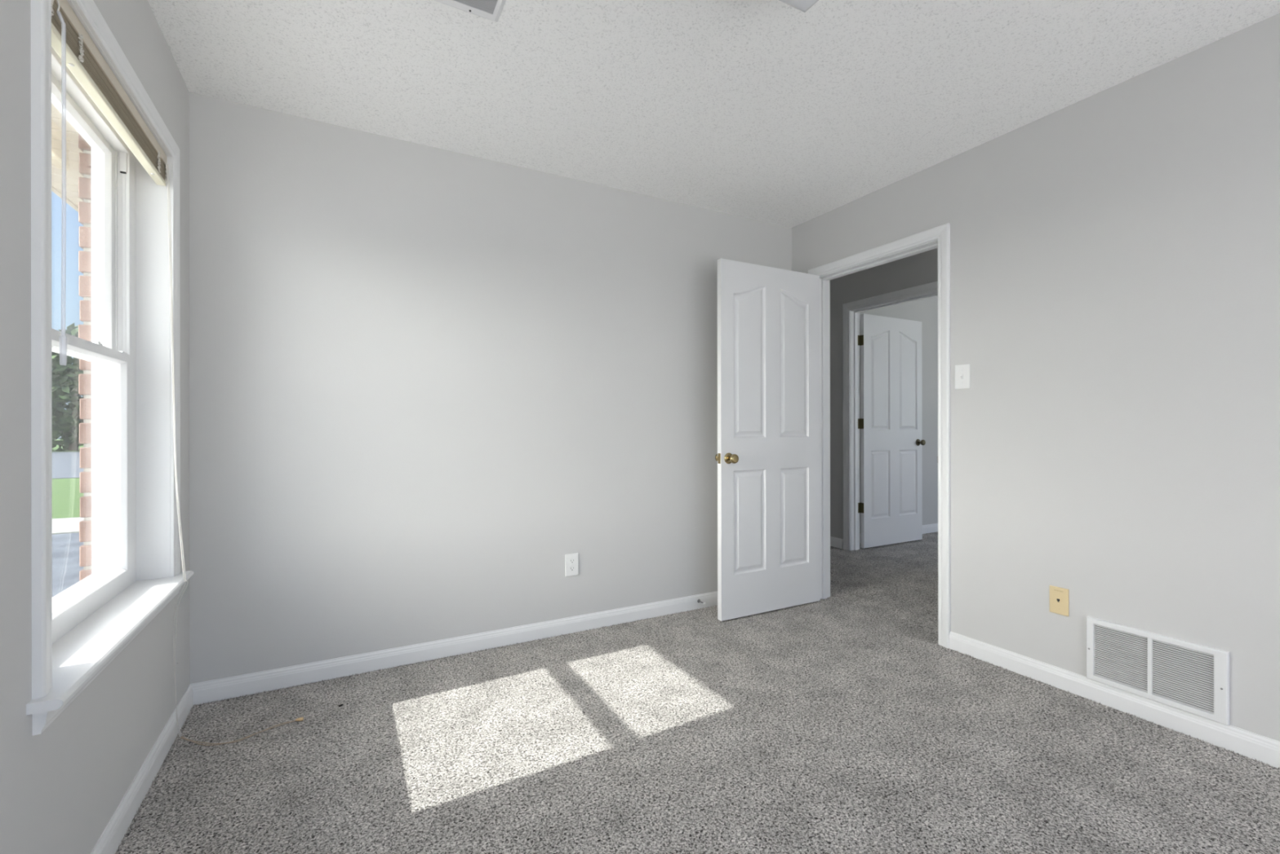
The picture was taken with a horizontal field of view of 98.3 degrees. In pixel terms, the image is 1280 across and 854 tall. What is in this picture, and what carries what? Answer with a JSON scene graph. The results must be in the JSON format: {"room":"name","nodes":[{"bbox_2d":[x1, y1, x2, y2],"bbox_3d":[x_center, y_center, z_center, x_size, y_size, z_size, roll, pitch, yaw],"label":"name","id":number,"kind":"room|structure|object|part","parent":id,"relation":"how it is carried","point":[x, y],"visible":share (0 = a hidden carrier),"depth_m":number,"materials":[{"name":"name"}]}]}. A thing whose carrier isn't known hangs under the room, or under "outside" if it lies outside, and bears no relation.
{"room":"empty bedroom","nodes":[
{"label":"empty bedroom","id":0,"kind":"room"},
{"bbox_2d":[78,133,92,581],"bbox_3d":[-1.468,0.208,1.252,0.149,2.588,6.800,0,0,-28],"label":"brick facade","id":1,"kind":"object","parent":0,"point":[85,157],"visible":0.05,"depth_m":1.81,"materials":[{"name":"red brick"}]},
{"bbox_2d":[0,0,190,853],"bbox_3d":[-0.578,-0.112,-0.140,0.091,2.440,5.504,0,0,-28],"label":"wall","id":2,"kind":"structure","parent":0,"point":[61,786],"depth_m":1.12,"materials":[{"name":"grey paint"}]},
{"bbox_2d":[26,0,193,735],"bbox_3d":[-1.493,-0.203,1.506,0.238,1.611,1.095,0,0,-28],"label":"window","id":3,"kind":"structure","parent":2,"relation":"in","point":[77,632],"depth_m":1.79,"materials":[{"name":"white plastic"}]},
{"bbox_3d":[-1.560,-0.556,1.471,0.034,0.708,0.807,0,0,-28],"label":"sash","id":4,"kind":"part","parent":3,"relation":"part of","materials":[{"name":"white plastic"}]},
{"bbox_3d":[-1.525,0.122,1.489,0.034,0.718,0.807,0,0,-28],"label":"sash","id":5,"kind":"part","parent":3,"relation":"part of","materials":[{"name":"white plastic"}]},
{"bbox_3d":[-1.556,-0.206,1.472,0.095,1.497,0.947,0,0,-28],"label":"vinyl frame","id":6,"kind":"part","parent":3,"relation":"part of","materials":[{"name":"white plastic"}]},
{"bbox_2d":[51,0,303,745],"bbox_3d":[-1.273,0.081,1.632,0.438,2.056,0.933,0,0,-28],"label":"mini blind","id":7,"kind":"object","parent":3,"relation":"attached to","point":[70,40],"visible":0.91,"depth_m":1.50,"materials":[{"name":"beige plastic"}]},
{"bbox_3d":[-1.229,-0.883,1.154,0.007,0.071,0.018,0,0,-28],"label":"ladder cord","id":8,"kind":"part","parent":7,"relation":"part of","materials":[{"name":"white fabric"}]},
{"bbox_3d":[-1.303,-0.881,1.291,0.007,0.066,0.018,0,0,-28],"label":"ladder cord","id":9,"kind":"part","parent":7,"relation":"part of","materials":[{"name":"white fabric"}]},
{"bbox_3d":[-1.451,-0.846,1.528,0.027,0.014,0.911,0,0,-28],"label":"rail","id":10,"kind":"part","parent":7,"relation":"part of","materials":[{"name":"beige plastic"}]},
{"bbox_3d":[-1.603,-0.883,1.845,0.007,0.070,0.018,0,0,-28],"label":"ladder cord","id":11,"kind":"part","parent":7,"relation":"part of","materials":[{"name":"white fabric"}]},
{"bbox_3d":[-1.646,-0.882,1.924,0.007,0.070,0.018,0,0,-28],"label":"ladder cord","id":12,"kind":"part","parent":7,"relation":"part of","materials":[{"name":"white fabric"}]},
{"bbox_3d":[-1.613,-0.185,1.928,0.065,1.455,0.016,0,0,0],"label":"lift cord","id":13,"kind":"part","parent":7,"relation":"part of","materials":[{"name":"white fabric"}]},
{"bbox_2d":[90,684,193,853],"bbox_3d":[-0.741,1.071,0.275,0.013,0.094,4.389,0,0,-28],"label":"baseboard","id":14,"kind":"structure","parent":2,"relation":"attached to","point":[115,830],"depth_m":1.64,"materials":[{"name":"white"}]},
{"bbox_2d":[189,92,791,684],"bbox_3d":[-0.413,-0.112,3.014,3.200,2.440,0.115,0,0,-28],"label":"wall","id":15,"kind":"structure","parent":0,"point":[424,380],"depth_m":2.62,"materials":[{"name":"grey paint"}]},
{"bbox_2d":[191,591,717,705],"bbox_3d":[-0.381,1.071,2.957,3.200,0.094,0.013,0,0,-28],"label":"baseboard","id":16,"kind":"structure","parent":15,"relation":"attached to","point":[216,690],"depth_m":2.61,"materials":[{"name":"white wood"}]},
{"bbox_2d":[564,552,578,576],"bbox_3d":[-0.365,0.744,2.969,0.076,0.119,0.009,0,0,-28],"label":"wall outlet","id":17,"kind":"object","parent":15,"relation":"attached to","point":[571,560],"visible":1,"depth_m":2.97,"materials":[{"name":"white plastic"}]},
{"bbox_2d":[568,565,575,571],"bbox_3d":[-0.364,0.764,2.967,0.034,0.027,0.004,0,0,-28],"label":"receptacle","id":18,"kind":"object","parent":17,"relation":"attached to","point":[571,568],"depth_m":2.97,"materials":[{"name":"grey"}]},
{"bbox_2d":[568,558,575,564],"bbox_3d":[-0.364,0.723,2.967,0.034,0.027,0.004,0,0,-28],"label":"receptacle","id":19,"kind":"object","parent":17,"relation":"attached to","point":[571,561],"depth_m":2.97,"materials":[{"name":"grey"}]},
{"bbox_2d":[697,599,706,604],"bbox_3d":[0.372,1.058,3.321,0.022,0.022,0.066,0,0,-28],"label":"door stop","id":20,"kind":"object","parent":15,"relation":"attached to","point":[698,600],"visible":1,"depth_m":3.33,"materials":[{"name":"silver metal"}]},
{"bbox_2d":[115,531,1279,853],"bbox_3d":[1.947,1.149,3.099,8.029,0.150,6.800,0,0,-28],"label":"floor","id":21,"kind":"structure","parent":0,"point":[841,722],"depth_m":1.83,"materials":[{"name":"carpet"}]},
{"bbox_2d":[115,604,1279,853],"bbox_3d":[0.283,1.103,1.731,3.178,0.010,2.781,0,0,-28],"label":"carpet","id":22,"kind":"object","parent":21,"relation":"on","point":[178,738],"visible":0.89,"depth_m":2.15,"materials":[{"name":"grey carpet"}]},
{"bbox_2d":[147,0,1279,227],"bbox_3d":[1.965,-1.396,3.111,7.979,0.120,6.800,0,0,-28],"label":"ceiling","id":23,"kind":"structure","parent":0,"point":[775,112],"depth_m":2.09,"materials":[{"name":"white paint"}]},
{"bbox_2d":[434,0,506,22],"bbox_3d":[-0.579,-1.327,1.646,0.361,0.010,0.208,0,0,-28],"label":"ceiling vent","id":24,"kind":"object","parent":23,"relation":"in","point":[491,10],"visible":1,"depth_m":1.75,"materials":[{"name":"white metal"}]},
{"bbox_2d":[779,0,818,12],"bbox_3d":[0.428,-1.264,1.438,0.308,0.139,0.308,0,0,-28],"label":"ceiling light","id":25,"kind":"object","parent":23,"relation":"attached to","point":[803,6],"visible":1,"depth_m":1.60,"materials":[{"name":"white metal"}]},
{"bbox_2d":[830,248,937,538],"bbox_3d":[2.602,-0.117,3.455,0.115,2.440,6.800,0,0,-28],"label":"wall","id":26,"kind":"structure","parent":0,"point":[920,268],"depth_m":4.86,"materials":[{"name":"grey paint"}]},
{"bbox_2d":[830,536,843,548],"bbox_3d":[1.353,1.038,5.632,0.013,0.094,1.780,0,0,-28],"label":"baseboard","id":27,"kind":"structure","parent":26,"relation":"attached to","point":[834,542],"depth_m":4.90,"materials":[{"name":"white wood"}]},
{"bbox_2d":[842,280,937,550],"bbox_3d":[2.054,0.003,4.449,0.133,2.142,0.948,0,0,-28],"label":"door frame","id":28,"kind":"structure","parent":26,"relation":"attached to","point":[851,310],"depth_m":4.79,"materials":[{"name":"white wood"}]},
{"bbox_2d":[857,313,925,548],"bbox_3d":[2.265,0.041,4.995,0.833,2.036,0.166,0,0,-28],"label":"door","id":29,"kind":"structure","parent":26,"relation":"in","point":[890,424],"depth_m":4.96,"materials":[{"name":"white paint"}]},
{"bbox_3d":[2.604,0.150,5.116,0.054,0.054,0.056,0,0,-28],"label":"knob","id":30,"kind":"part","parent":29,"relation":"part of","materials":[{"name":"black metal"}]},
{"bbox_2d":[859,295,937,524],"bbox_3d":[3.218,-0.117,5.809,3.210,2.440,0.115,0,0,-28],"label":"wall","id":31,"kind":"structure","parent":0,"point":[925,310],"depth_m":5.58,"materials":[{"name":"grey paint"}]},
{"bbox_2d":[922,523,937,533],"bbox_3d":[3.250,1.036,5.753,3.210,0.094,0.013,0,0,-28],"label":"baseboard","id":32,"kind":"structure","parent":31,"relation":"attached to","point":[929,528],"depth_m":5.57,"materials":[{"name":"white wood"}]},
{"bbox_2d":[791,13,1279,741],"bbox_3d":[1.662,-0.115,2.662,0.115,2.440,6.300,0,0,-28],"label":"wall","id":33,"kind":"structure","parent":0,"point":[1115,251],"depth_m":2.15,"materials":[{"name":"grey paint"}]},
{"bbox_2d":[715,257,820,621],"bbox_3d":[0.787,0.075,3.313,0.794,2.043,0.166,0,0,-28],"label":"door","id":34,"kind":"structure","parent":33,"relation":"in","point":[767,457],"depth_m":3.28,"materials":[{"name":"white paint"}]},
{"bbox_3d":[0.449,0.182,3.130,0.002,0.058,0.025,0,0,-28],"label":"latch plate","id":35,"kind":"part","parent":34,"relation":"part of","materials":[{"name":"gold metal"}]},
{"bbox_3d":[0.521,0.182,3.106,0.054,0.054,0.056,0,0,-28],"label":"knob","id":36,"kind":"part","parent":34,"relation":"part of","materials":[{"name":"gold metal"}]},
{"bbox_2d":[808,222,951,648],"bbox_3d":[1.365,0.048,3.192,0.133,2.115,0.940,0,0,-28],"label":"door frame","id":37,"kind":"structure","parent":33,"relation":"attached to","point":[939,237],"depth_m":2.83,"materials":[{"name":"white wood"}]},
{"bbox_2d":[955,364,970,388],"bbox_3d":[1.567,-0.242,2.696,0.019,0.118,0.075,0,0,-28],"label":"light switch","id":38,"kind":"object","parent":33,"relation":"attached to","point":[962,372],"visible":1,"depth_m":2.69,"materials":[{"name":"white plastic"}]},
{"bbox_2d":[1049,585,1068,616],"bbox_3d":[1.769,0.737,2.336,0.009,0.114,0.071,0,0,-28],"label":"phone jack","id":39,"kind":"object","parent":33,"relation":"attached to","point":[1059,597],"visible":1,"depth_m":2.33,"materials":[{"name":"beige plastic"}]},
{"bbox_2d":[1055,597,1061,602],"bbox_3d":[1.766,0.733,2.335,0.003,0.015,0.020,0,0,-28],"label":"socket","id":40,"kind":"object","parent":39,"relation":"attached to","point":[1057,599],"depth_m":2.33,"materials":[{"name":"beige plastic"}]},
{"bbox_2d":[949,631,1279,768],"bbox_3d":[2.324,1.067,1.307,0.013,0.094,3.288,0,0,-28],"label":"baseboard","id":41,"kind":"structure","parent":33,"relation":"attached to","point":[1248,744],"depth_m":2.12,"materials":[{"name":"white wood"}]},
{"bbox_2d":[1086,616,1229,725],"bbox_3d":[1.910,0.896,2.065,0.020,0.248,0.406,0,0,-28],"label":"air vent","id":42,"kind":"object","parent":33,"relation":"in","point":[1189,677],"visible":1,"depth_m":2.04,"materials":[{"name":"white metal"}]},
{"bbox_3d":[-1.442,-1.688,2.632,2.428,0.880,12.000,0,0,-28],"label":"roof","id":43,"kind":"structure","parent":0,"visible":0},
{"bbox_2d":[51,102,83,212],"bbox_3d":[-2.252,-1.170,2.248,0.518,0.174,12.096,0,0,-28],"label":"soffit","id":44,"kind":"structure","parent":43,"relation":"attached to","point":[65,151],"depth_m":2.26,"materials":[{"name":"beige plastic"}]},
{"label":"outside","id":45,"kind":"structure","parent":0,"visible":0},
{"bbox_2d":[52,439,84,519],"bbox_3d":[-20.691,1.535,17.228,100.000,0.100,130.000,0,0,-28],"label":"lawn","id":46,"kind":"structure","parent":45,"point":[66,494],"depth_m":11.55,"materials":[{"name":"green plant"}]},
{"bbox_2d":[51,323,83,451],"bbox_3d":[-35.271,-2.162,34.536,6.550,8.395,6.195,0,0,-28],"label":"tree","id":47,"kind":"object","parent":46,"relation":"on","point":[64,379],"visible":0.2,"depth_m":32.91,"materials":[{"name":"green plant"}]},
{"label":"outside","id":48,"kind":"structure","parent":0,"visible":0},
{"bbox_2d":[52,451,84,479],"bbox_3d":[-24.379,1.500,24.044,100.000,0.050,22.500,0,0,-28],"label":"street","id":49,"kind":"structure","parent":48,"point":[66,464],"depth_m":20.57,"materials":[{"name":"grey asphalt"}]},
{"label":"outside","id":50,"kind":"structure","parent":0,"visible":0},
{"bbox_2d":[52,532,84,597],"bbox_3d":[-10.491,1.476,3.106,12.500,0.050,5.050,0,0,-28],"label":"driveway","id":51,"kind":"structure","parent":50,"point":[66,568],"depth_m":5.92,"materials":[{"name":"concrete"}]},
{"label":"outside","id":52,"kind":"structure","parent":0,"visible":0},
{"bbox_2d":[52,517,84,534],"bbox_3d":[-9.678,1.480,7.383,70.000,0.080,1.600,0,0,-28],"label":"sidewalk","id":53,"kind":"structure","parent":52,"point":[68,525],"depth_m":8.02,"materials":[{"name":"grey concrete"}]}
]}

